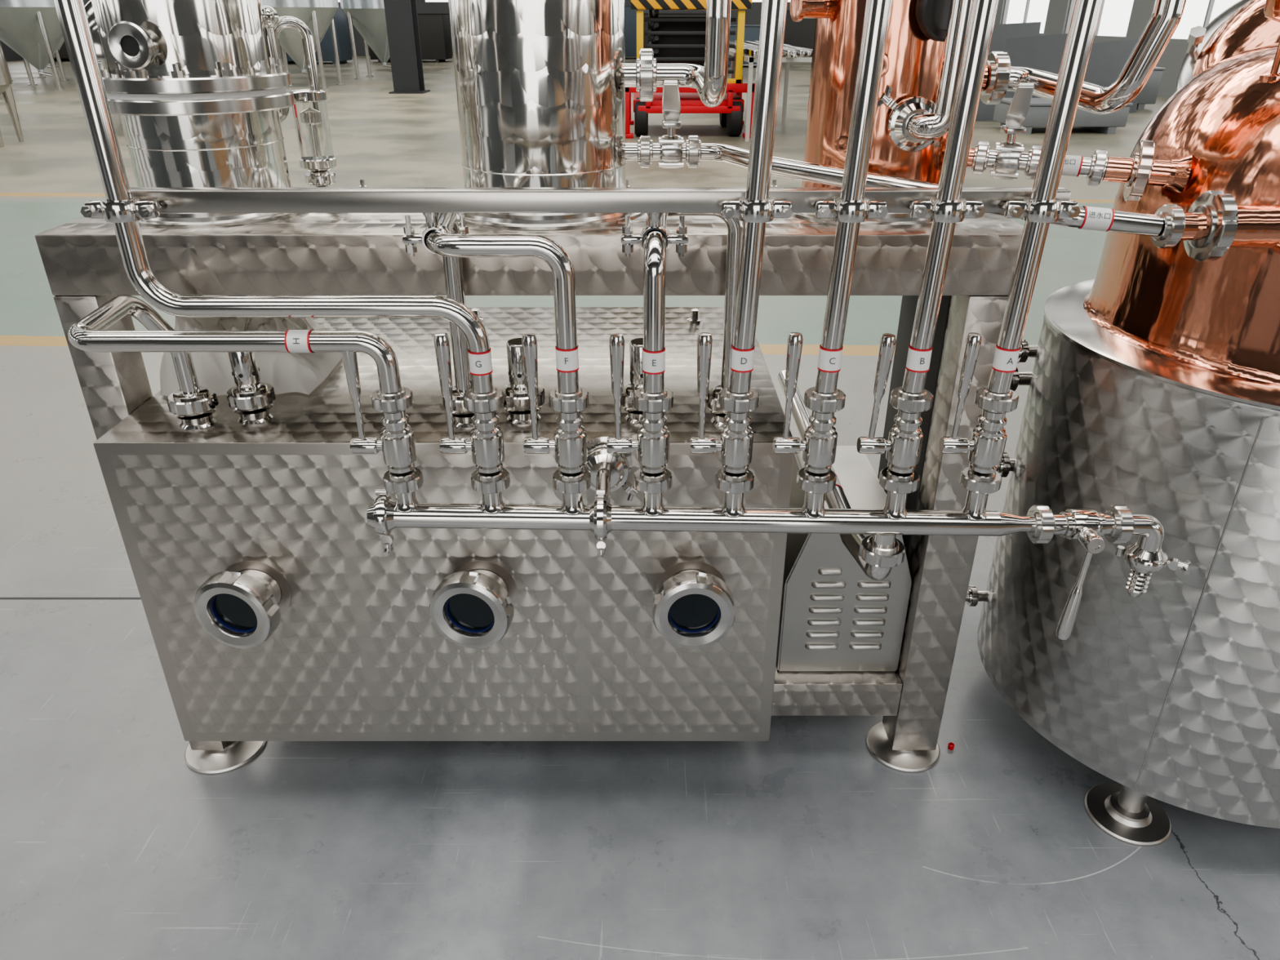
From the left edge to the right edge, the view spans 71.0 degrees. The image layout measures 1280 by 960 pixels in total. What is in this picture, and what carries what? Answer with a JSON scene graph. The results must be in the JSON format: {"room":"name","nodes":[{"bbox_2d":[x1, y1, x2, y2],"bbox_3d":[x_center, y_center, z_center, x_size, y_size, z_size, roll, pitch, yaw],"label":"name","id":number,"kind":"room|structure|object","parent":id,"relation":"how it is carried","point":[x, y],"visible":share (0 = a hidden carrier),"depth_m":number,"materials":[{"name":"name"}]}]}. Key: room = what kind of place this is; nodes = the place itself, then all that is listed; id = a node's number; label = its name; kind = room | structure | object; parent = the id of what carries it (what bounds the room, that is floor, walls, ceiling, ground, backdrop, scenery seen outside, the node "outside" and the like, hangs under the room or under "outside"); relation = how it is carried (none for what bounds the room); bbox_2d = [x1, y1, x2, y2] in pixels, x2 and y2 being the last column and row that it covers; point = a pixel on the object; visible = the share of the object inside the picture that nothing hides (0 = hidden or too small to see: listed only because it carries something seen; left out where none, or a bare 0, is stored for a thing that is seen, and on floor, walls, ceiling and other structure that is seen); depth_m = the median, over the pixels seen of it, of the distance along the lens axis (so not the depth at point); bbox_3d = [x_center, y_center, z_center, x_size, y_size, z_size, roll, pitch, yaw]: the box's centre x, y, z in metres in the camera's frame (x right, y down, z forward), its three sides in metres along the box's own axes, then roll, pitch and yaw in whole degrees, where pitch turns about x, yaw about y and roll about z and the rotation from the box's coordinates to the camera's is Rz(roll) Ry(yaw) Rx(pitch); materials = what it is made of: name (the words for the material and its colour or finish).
{"room":"processing plant","nodes":[
{"label":"processing plant","id":0,"kind":"room"},
{"bbox_2d":[0,40,22,61],"bbox_3d":[-25.900,-9.930,14.006,0.200,8.000,58.000,0,27,0],"label":"wall","id":1,"kind":"structure","parent":0,"point":[10,55],"depth_m":36.74,"materials":[{"name":"grey paint"}]},
{"bbox_2d":[83,0,790,56],"bbox_3d":[-7.000,-23.185,39.687,37.600,8.000,0.200,0,27,0],"label":"wall","id":2,"kind":"structure","parent":0,"point":[753,16],"depth_m":40.60,"materials":[{"name":"grey paint"}]},
{"bbox_2d":[0,56,1279,959],"bbox_3d":[-7.000,-6.286,15.886,38.000,0.200,58.000,0,27,0],"label":"floor","id":3,"kind":"structure","parent":0,"point":[798,843],"depth_m":2.04,"materials":[{"name":"paint"}]},
{"bbox_2d":[0,40,23,147],"bbox_3d":[-9.200,-5.968,11.999,1.040,2.800,1.040,0,27,0],"label":"tank","id":4,"kind":"object","parent":3,"relation":"on","point":[6,81],"visible":1,"depth_m":12.59,"materials":[{"name":"metal"}]},
{"bbox_2d":[12,39,68,80],"bbox_3d":[-17.000,-13.816,24.828,2.440,4.980,2.440,0,27,0],"label":"tank","id":5,"kind":"object","parent":3,"relation":"on","point":[56,55],"visible":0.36,"depth_m":25.16,"materials":[{"name":"metal"}]},
{"bbox_2d":[0,0,84,89],"bbox_3d":[-15.200,-12.257,21.807,2.640,4.980,2.640,0,27,0],"label":"tank","id":6,"kind":"object","parent":3,"relation":"on","point":[32,28],"visible":0.82,"depth_m":21.74,"materials":[{"name":"metal"}]},
{"bbox_2d":[53,41,69,61],"bbox_3d":[-22.800,-18.245,36.722,3.440,1.940,1.440,0,27,0],"label":"tall cabinet","id":7,"kind":"object","parent":3,"relation":"on","point":[63,52],"visible":0.02,"depth_m":36.41,"materials":[{"name":"metal"}]},
{"bbox_2d":[84,0,121,124],"bbox_3d":[-8.000,-7.196,15.304,1.800,1.950,3.100,0,27,0],"label":"tank","id":8,"kind":"object","parent":3,"relation":"on","point":[88,6],"visible":0.02,"depth_m":13.80,"materials":[{"name":"silver metal"}]},
{"bbox_2d":[264,27,270,56],"bbox_3d":[-17.500,-18.659,37.634,3.240,1.840,1.440,0,27,0],"label":"tall cabinet","id":9,"kind":"object","parent":3,"relation":"on","point":[264,28],"visible":0.02,"depth_m":38.27,"materials":[{"name":"metal"}]},
{"bbox_2d":[259,0,345,88],"bbox_3d":[-8.600,-12.349,21.985,2.140,4.980,2.140,0,27,0],"label":"tank","id":10,"kind":"object","parent":3,"relation":"on","point":[317,15],"visible":0.69,"depth_m":22.07,"materials":[{"name":"metal"}]},
{"bbox_2d":[280,7,352,64],"bbox_3d":[-12.600,-17.098,34.501,2.440,1.940,1.540,0,27,0],"label":"tall cabinet","id":11,"kind":"object","parent":3,"relation":"on","point":[340,22],"visible":0.24,"depth_m":34.17,"materials":[{"name":"grey metal"}]},
{"bbox_2d":[339,0,391,79],"bbox_3d":[-7.500,-14.092,25.362,2.040,4.980,2.040,0,27,0],"label":"tank","id":12,"kind":"object","parent":3,"relation":"on","point":[367,16],"visible":0.56,"depth_m":25.31,"materials":[{"name":"metal"}]},
{"bbox_2d":[383,0,430,93],"bbox_3d":[-5.500,-12.819,19.604,0.800,8.000,0.800,0,27,0],"label":"steel column","id":13,"kind":"structure","parent":3,"relation":"on","point":[401,15],"depth_m":20.80,"materials":[{"name":"grey metal"}]},
{"bbox_2d":[368,13,452,62],"bbox_3d":[-9.200,-17.697,35.880,3.040,1.740,1.440,0,27,0],"label":"tall cabinet","id":14,"kind":"object","parent":3,"relation":"on","point":[434,32],"visible":0.44,"depth_m":35.33,"materials":[{"name":"metal"}]},
{"bbox_2d":[35,178,1023,775],"bbox_3d":[-0.183,-0.001,2.098,1.862,1.278,0.587,0,27,0],"label":"support frame","id":15,"kind":"object","parent":3,"relation":"on","point":[302,254],"visible":0.48,"depth_m":1.65,"materials":[{"name":"metal"}]},
{"bbox_2d":[91,0,300,227],"bbox_3d":[-0.845,-1.186,1.474,0.364,1.444,0.376,0,27,0],"label":"column","id":16,"kind":"structure","parent":15,"relation":"on","point":[197,92],"depth_m":1.61,"materials":[{"name":"silver metal"}]},
{"bbox_2d":[261,5,337,187],"bbox_3d":[-0.716,-0.786,1.875,0.076,0.363,0.132,18,32,31],"label":"tube","id":17,"kind":"object","parent":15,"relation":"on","point":[309,109],"visible":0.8,"depth_m":1.88,"materials":[{"name":"silver metal"}]},
{"bbox_2d":[93,306,794,741],"bbox_3d":[-0.358,0.009,2.107,1.284,0.877,0.964,0,27,0],"label":"tank","id":18,"kind":"object","parent":15,"relation":"on","point":[274,610],"visible":0.77,"depth_m":1.77,"materials":[{"name":"metal"}]},
{"bbox_2d":[67,294,401,394],"bbox_3d":[-0.642,-0.193,1.528,0.533,0.211,0.289,0,27,0],"label":"pipe","id":19,"kind":"object","parent":18,"relation":"attached to","point":[89,334],"visible":0.98,"depth_m":1.37,"materials":[{"name":"silver metal"}]},
{"bbox_2d":[227,351,261,391],"bbox_3d":[-0.745,-0.216,1.689,0.047,0.094,0.047,0,27,0],"label":"pipe","id":20,"kind":"object","parent":18,"relation":"on","point":[245,368],"depth_m":1.68,"materials":[{"name":"silver metal"}]},
{"bbox_2d":[160,315,342,395],"bbox_3d":[-0.830,-0.326,1.936,0.327,0.176,0.380,0,27,0],"label":"cloth","id":21,"kind":"object","parent":18,"relation":"on","point":[287,372],"visible":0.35,"depth_m":1.84,"materials":[{"name":"offwhite canvas fabric"}]},
{"bbox_2d":[425,213,578,393],"bbox_3d":[-0.271,-0.240,1.464,0.164,0.354,0.377,-21,34,-34],"label":"pipe","id":22,"kind":"object","parent":18,"relation":"attached to","point":[452,247],"visible":0.91,"depth_m":1.33,"materials":[{"name":"silver metal"}]},
{"bbox_2d":[402,214,468,256],"bbox_3d":[-0.305,-0.366,1.346,0.101,0.060,0.028,0,27,0],"label":"clamp","id":23,"kind":"object","parent":22,"relation":"attached to","point":[411,239],"visible":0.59,"depth_m":1.34,"materials":[{"name":"silver metal"}]},
{"bbox_2d":[129,187,1071,226],"bbox_3d":[-0.070,-0.402,1.323,1.390,0.053,0.031,0,27,0],"label":"horizontal pipe","id":24,"kind":"object","parent":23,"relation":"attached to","point":[430,202],"visible":0.77,"depth_m":1.30,"materials":[{"name":"metal"}]},
{"bbox_2d":[506,337,526,391],"bbox_3d":[-0.225,-0.216,1.689,0.047,0.094,0.047,0,27,0],"label":"pipe","id":25,"kind":"object","parent":18,"relation":"on","point":[517,378],"depth_m":1.67,"materials":[{"name":"silver metal"}]},
{"bbox_2d":[629,337,643,390],"bbox_3d":[0.004,-0.216,1.689,0.047,0.094,0.047,0,27,0],"label":"pipe","id":26,"kind":"object","parent":18,"relation":"on","point":[636,373],"depth_m":1.67,"materials":[{"name":"silver metal"}]},
{"bbox_2d":[642,213,743,393],"bbox_3d":[0.049,-0.275,1.521,0.140,0.364,0.337,14,31,26],"label":"pipe","id":27,"kind":"object","parent":18,"relation":"attached to","point":[655,241],"visible":0.69,"depth_m":1.38,"materials":[{"name":"silver metal"}]},
{"bbox_2d":[621,214,688,256],"bbox_3d":[0.022,-0.366,1.346,0.101,0.060,0.028,0,27,0],"label":"clamp","id":28,"kind":"object","parent":27,"relation":"attached to","point":[628,238],"visible":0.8,"depth_m":1.34,"materials":[{"name":"silver metal"}]},
{"bbox_2d":[366,470,1034,560],"bbox_3d":[0.105,0.047,1.550,1.121,0.147,0.151,0,27,0],"label":"pipe","id":29,"kind":"object","parent":18,"relation":"attached to","point":[384,514],"visible":0.93,"depth_m":1.50,"materials":[{"name":"silver metal"}]},
{"bbox_2d":[341,351,423,493],"bbox_3d":[-0.414,-0.104,1.432,0.107,0.266,0.064,0,27,0],"label":"valve","id":30,"kind":"object","parent":29,"relation":"attached to","point":[397,443],"visible":0.98,"depth_m":1.43,"materials":[{"name":"silver metal"}]},
{"bbox_2d":[433,332,510,493],"bbox_3d":[-0.269,-0.104,1.432,0.107,0.266,0.064,0,27,0],"label":"valve","id":31,"kind":"object","parent":29,"relation":"attached to","point":[486,443],"visible":0.98,"depth_m":1.43,"materials":[{"name":"silver metal"}]},
{"bbox_2d":[53,0,493,393],"bbox_3d":[-0.494,-0.818,1.063,0.528,1.522,0.036,0,27,0],"label":"pipe","id":32,"kind":"object","parent":31,"relation":"attached to","point":[72,15],"visible":1,"depth_m":1.33,"materials":[{"name":"silver metal"}]},
{"bbox_2d":[80,196,161,222],"bbox_3d":[-0.742,-0.388,1.285,0.101,0.028,0.053,0,27,0],"label":"clamp","id":33,"kind":"object","parent":32,"relation":"attached to","point":[134,209],"visible":0.94,"depth_m":1.27,"materials":[{"name":"silver metal"}]},
{"bbox_2d":[521,333,591,493],"bbox_3d":[-0.134,-0.104,1.432,0.107,0.266,0.064,0,27,0],"label":"valve","id":34,"kind":"object","parent":29,"relation":"attached to","point":[569,445],"visible":0.98,"depth_m":1.43,"materials":[{"name":"silver metal"}]},
{"bbox_2d":[606,333,673,493],"bbox_3d":[0.000,-0.104,1.432,0.107,0.266,0.064,0,27,0],"label":"valve","id":35,"kind":"object","parent":29,"relation":"attached to","point":[651,445],"visible":0.97,"depth_m":1.43,"materials":[{"name":"silver metal"}]},
{"bbox_2d":[689,332,759,493],"bbox_3d":[0.135,-0.104,1.432,0.107,0.266,0.064,0,27,0],"label":"valve","id":36,"kind":"object","parent":29,"relation":"attached to","point":[735,445],"visible":0.98,"depth_m":1.43,"materials":[{"name":"silver metal"}]},
{"bbox_2d":[728,0,787,393],"bbox_3d":[0.183,-0.818,1.063,0.085,1.523,0.036,0,27,0],"label":"pipe","id":37,"kind":"object","parent":36,"relation":"attached to","point":[773,14],"visible":1,"depth_m":1.25,"materials":[{"name":"silver metal"}]},
{"bbox_2d":[720,196,792,222],"bbox_3d":[0.167,-0.388,1.285,0.101,0.028,0.053,0,27,0],"label":"clamp","id":38,"kind":"object","parent":37,"relation":"attached to","point":[750,211],"visible":0.96,"depth_m":1.27,"materials":[{"name":"silver metal"}]},
{"bbox_2d":[773,332,845,493],"bbox_3d":[0.271,-0.104,1.432,0.107,0.266,0.064,0,27,0],"label":"valve","id":39,"kind":"object","parent":29,"relation":"attached to","point":[819,445],"visible":0.97,"depth_m":1.43,"materials":[{"name":"silver metal"}]},
{"bbox_2d":[814,0,892,393],"bbox_3d":[0.318,-0.818,1.063,0.085,1.523,0.036,0,27,0],"label":"pipe","id":40,"kind":"object","parent":39,"relation":"on","point":[877,12],"visible":1,"depth_m":1.25,"materials":[{"name":"silver metal"}]},
{"bbox_2d":[814,196,888,222],"bbox_3d":[0.302,-0.388,1.285,0.101,0.028,0.053,0,27,0],"label":"clamp","id":41,"kind":"object","parent":40,"relation":"attached to","point":[837,210],"visible":0.91,"depth_m":1.27,"materials":[{"name":"silver metal"}]},
{"bbox_2d":[777,369,905,581],"bbox_3d":[0.415,-0.079,1.975,0.081,0.116,1.018,0,27,0],"label":"drain pipe","id":42,"kind":"object","parent":29,"relation":"attached to","point":[876,555],"visible":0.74,"depth_m":1.58,"materials":[{"name":"silver metal"}]},
{"bbox_2d":[857,333,933,493],"bbox_3d":[0.408,-0.104,1.432,0.107,0.266,0.064,0,27,0],"label":"valve","id":43,"kind":"object","parent":29,"relation":"attached to","point":[903,446],"visible":0.98,"depth_m":1.43,"materials":[{"name":"silver metal"}]},
{"bbox_2d":[902,0,998,393],"bbox_3d":[0.456,-0.818,1.063,0.085,1.523,0.036,0,27,0],"label":"pipe","id":44,"kind":"object","parent":43,"relation":"on","point":[982,15],"visible":1,"depth_m":1.25,"materials":[{"name":"silver metal"}]},
{"bbox_2d":[909,196,985,222],"bbox_3d":[0.440,-0.388,1.285,0.101,0.028,0.053,0,27,0],"label":"clamp","id":45,"kind":"object","parent":44,"relation":"attached to","point":[933,210],"visible":0.97,"depth_m":1.27,"materials":[{"name":"silver metal"}]},
{"bbox_2d":[938,332,1018,493],"bbox_3d":[0.543,-0.104,1.432,0.107,0.266,0.064,0,27,0],"label":"valve","id":46,"kind":"object","parent":29,"relation":"attached to","point":[986,446],"visible":0.98,"depth_m":1.43,"materials":[{"name":"silver metal"}]},
{"bbox_2d":[987,0,1102,393],"bbox_3d":[0.590,-0.818,1.063,0.085,1.523,0.036,0,27,0],"label":"pipe","id":47,"kind":"object","parent":46,"relation":"on","point":[1086,13],"visible":1,"depth_m":1.25,"materials":[{"name":"silver metal"}]},
{"bbox_2d":[1002,196,1080,222],"bbox_3d":[0.574,-0.388,1.285,0.101,0.028,0.053,0,27,0],"label":"clamp","id":48,"kind":"object","parent":47,"relation":"attached to","point":[1029,210],"visible":0.91,"depth_m":1.27,"materials":[{"name":"silver metal"}]},
{"bbox_2d":[1026,504,1191,639],"bbox_3d":[0.803,0.154,1.538,0.280,0.217,0.116,0,27,0],"label":"valve","id":49,"kind":"object","parent":29,"relation":"attached to","point":[1146,557],"visible":0.99,"depth_m":1.51,"materials":[{"name":"silver metal"}]},
{"bbox_2d":[448,0,644,230],"bbox_3d":[-0.188,-1.189,1.480,0.404,1.444,0.404,0,27,0],"label":"column","id":50,"kind":"structure","parent":15,"relation":"on","point":[540,87],"depth_m":1.60,"materials":[{"name":"silver metal"}]},
{"bbox_2d":[624,0,731,106],"bbox_3d":[0.088,-1.208,1.407,0.131,1.144,0.271,-23,35,-37],"label":"pipe","id":51,"kind":"object","parent":50,"relation":"attached to","point":[709,81],"visible":0.99,"depth_m":1.58,"materials":[{"name":"silver metal"}]},
{"bbox_2d":[776,445,911,671],"bbox_3d":[0.463,0.203,2.168,0.281,0.460,0.373,0,27,0],"label":"cover","id":52,"kind":"object","parent":15,"relation":"on","point":[833,617],"visible":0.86,"depth_m":2.02,"materials":[{"name":"metal"}]},
{"bbox_2d":[790,0,951,227],"bbox_3d":[0.460,-1.186,1.474,0.375,1.444,0.377,0,27,0],"label":"column","id":53,"kind":"structure","parent":15,"relation":"on","point":[917,28],"depth_m":1.61,"materials":[{"name":"orange metal"}]},
{"bbox_2d":[876,0,972,152],"bbox_3d":[0.490,-1.119,1.310,0.149,1.214,0.089,19,33,33],"label":"pipe","id":54,"kind":"object","parent":53,"relation":"attached to","point":[914,123],"visible":0.92,"depth_m":1.52,"materials":[{"name":"silver metal"}]},
{"bbox_2d":[980,0,1186,114],"bbox_3d":[0.752,-1.181,1.360,0.125,1.149,0.394,-20,34,-34],"label":"pipe","id":55,"kind":"object","parent":53,"relation":"attached to","point":[1000,77],"visible":0.87,"depth_m":1.49,"materials":[{"name":"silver metal"}]},
{"bbox_2d":[624,4,649,56],"bbox_3d":[-0.600,-19.207,38.477,2.240,2.040,1.440,0,27,0],"label":"tall cabinet","id":56,"kind":"object","parent":3,"relation":"on","point":[630,15],"visible":0.1,"depth_m":37.81,"materials":[{"name":"grey metal"}]},
{"bbox_2d":[643,13,706,48],"bbox_3d":[1.200,-16.780,34.102,2.640,1.740,1.640,0,27,0],"label":"tall cabinet","id":57,"kind":"object","parent":3,"relation":"on","point":[645,15],"visible":0.22,"depth_m":33.04,"materials":[{"name":"metal"}]},
{"bbox_2d":[625,0,755,137],"bbox_3d":[0.720,-6.403,13.800,2.040,1.920,2.100,0,27,0],"label":"scissor lift","id":58,"kind":"object","parent":3,"relation":"on","point":[672,40],"visible":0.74,"depth_m":13.16,"materials":[{"name":"red paint"}]},
{"bbox_2d":[728,25,759,67],"bbox_3d":[4.000,-15.685,32.417,2.040,1.340,1.640,0,27,0],"label":"cabinet","id":59,"kind":"object","parent":3,"relation":"on","point":[751,32],"visible":0.12,"depth_m":31.53,"materials":[{"name":"grey metal"}]},
{"bbox_2d":[728,40,813,141],"bbox_3d":[2.000,-6.715,15.202,1.000,1.190,6.126,0,27,0],"label":"rack","id":60,"kind":"object","parent":3,"relation":"on","point":[790,53],"visible":0.52,"depth_m":12.83,"materials":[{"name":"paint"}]},
{"bbox_2d":[783,9,815,48],"bbox_3d":[6.600,-17.742,35.857,2.440,1.840,1.440,0,27,0],"label":"tall cabinet","id":61,"kind":"object","parent":3,"relation":"on","point":[801,33],"visible":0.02,"depth_m":35.16,"materials":[{"name":"metal"}]},
{"bbox_2d":[947,742,954,750],"bbox_3d":[0.765,0.654,2.206,0.015,0.014,0.015,0,27,0],"label":"cap","id":62,"kind":"object","parent":3,"relation":"on","point":[951,745],"visible":1,"depth_m":2.20,"materials":[{"name":"red paint"}]},
{"bbox_2d":[975,56,1023,120],"bbox_3d":[6.100,-6.739,15.456,1.069,1.000,0.245,-5,28,-10],"label":"sheet","id":63,"kind":"object","parent":3,"relation":"on","point":[984,112],"visible":0.21,"depth_m":15.51,"materials":[{"name":"grey metal"}]},
{"bbox_2d":[988,22,1040,53],"bbox_3d":[8.200,-9.874,20.984,2.223,1.500,0.149,-2,27,-5],"label":"sheet","id":64,"kind":"object","parent":3,"relation":"on","point":[1001,33],"visible":0.21,"depth_m":20.83,"materials":[{"name":"grey metal"}]},
{"bbox_2d":[1005,33,1067,97],"bbox_3d":[7.200,-7.354,16.264,1.353,1.350,0.247,-4,28,-8],"label":"sheet","id":65,"kind":"object","parent":3,"relation":"on","point":[1045,53],"visible":0.21,"depth_m":16.15,"materials":[{"name":"grey metal"}]},
{"bbox_2d":[992,97,1133,133],"bbox_3d":[6.600,-5.745,14.140,1.740,0.440,1.040,0,27,0],"label":"crate","id":66,"kind":"object","parent":3,"relation":"on","point":[1037,116],"visible":0.46,"depth_m":13.72,"materials":[{"name":"grey metal"}]},
{"bbox_2d":[1083,39,1138,112],"bbox_3d":[8.700,-7.481,16.620,1.346,1.250,0.198,-4,28,-8],"label":"sheet","id":67,"kind":"object","parent":3,"relation":"on","point":[1107,60],"visible":0.36,"depth_m":16.54,"materials":[{"name":"grey metal"}]},
{"bbox_2d":[965,0,1279,847],"bbox_3d":[1.329,-0.148,1.887,0.970,1.732,0.960,-10,29,-19],"label":"kettle","id":68,"kind":"object","parent":3,"relation":"on","point":[1153,382],"visible":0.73,"depth_m":1.71,"materials":[{"name":"silver metal"}]},
{"bbox_2d":[625,80,1238,262],"bbox_3d":[0.455,-0.558,1.580,1.062,0.251,0.142,12,29,21],"label":"pipe","id":69,"kind":"object","parent":68,"relation":"attached to","point":[1207,230],"visible":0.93,"depth_m":1.47,"materials":[{"name":"silver metal"}]},
{"bbox_2d":[966,82,1171,202],"bbox_3d":[0.778,-0.613,1.626,0.382,0.198,0.107,7,28,13],"label":"pipe","id":70,"kind":"object","parent":68,"relation":"attached to","point":[1141,170],"visible":0.88,"depth_m":1.63,"materials":[{"name":"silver metal"}]},
{"bbox_2d":[1083,42,1279,384],"bbox_3d":[1.334,-0.540,1.688,0.828,0.531,0.828,0,27,0],"label":"copper pot","id":71,"kind":"object","parent":68,"relation":"on","point":[1180,319],"depth_m":1.58,"materials":[{"name":"orange metal"}]},
{"bbox_2d":[1136,66,1165,109],"bbox_3d":[8.900,-7.851,17.892,2.240,0.740,1.440,0,27,0],"label":"crate","id":72,"kind":"object","parent":3,"relation":"on","point":[1148,94],"visible":0.18,"depth_m":17.28,"materials":[{"name":"grey metal"}]},
{"bbox_2d":[994,0,1188,97],"bbox_3d":[11.900,-9.930,14.006,0.200,8.000,58.000,0,27,0],"label":"wall","id":73,"kind":"structure","parent":0,"point":[1172,57],"depth_m":21.17,"materials":[{"name":"grey paint"}]},
{"bbox_2d":[1001,0,1043,35],"bbox_3d":[11.900,-15.220,27.199,0.080,3.100,3.700,0,27,0],"label":"window","id":74,"kind":"structure","parent":73,"relation":"in","point":[1027,6],"depth_m":27.70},
{"bbox_2d":[1064,0,1125,39],"bbox_3d":[11.900,-12.927,22.756,0.080,3.100,3.700,0,27,0],"label":"window","id":75,"kind":"structure","parent":73,"relation":"in","point":[1072,2],"depth_m":23.31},
{"bbox_2d":[1168,0,1214,43],"bbox_3d":[11.900,-10.633,18.313,0.080,3.100,3.700,0,27,0],"label":"window","id":76,"kind":"structure","parent":73,"relation":"in","point":[1208,14],"depth_m":18.79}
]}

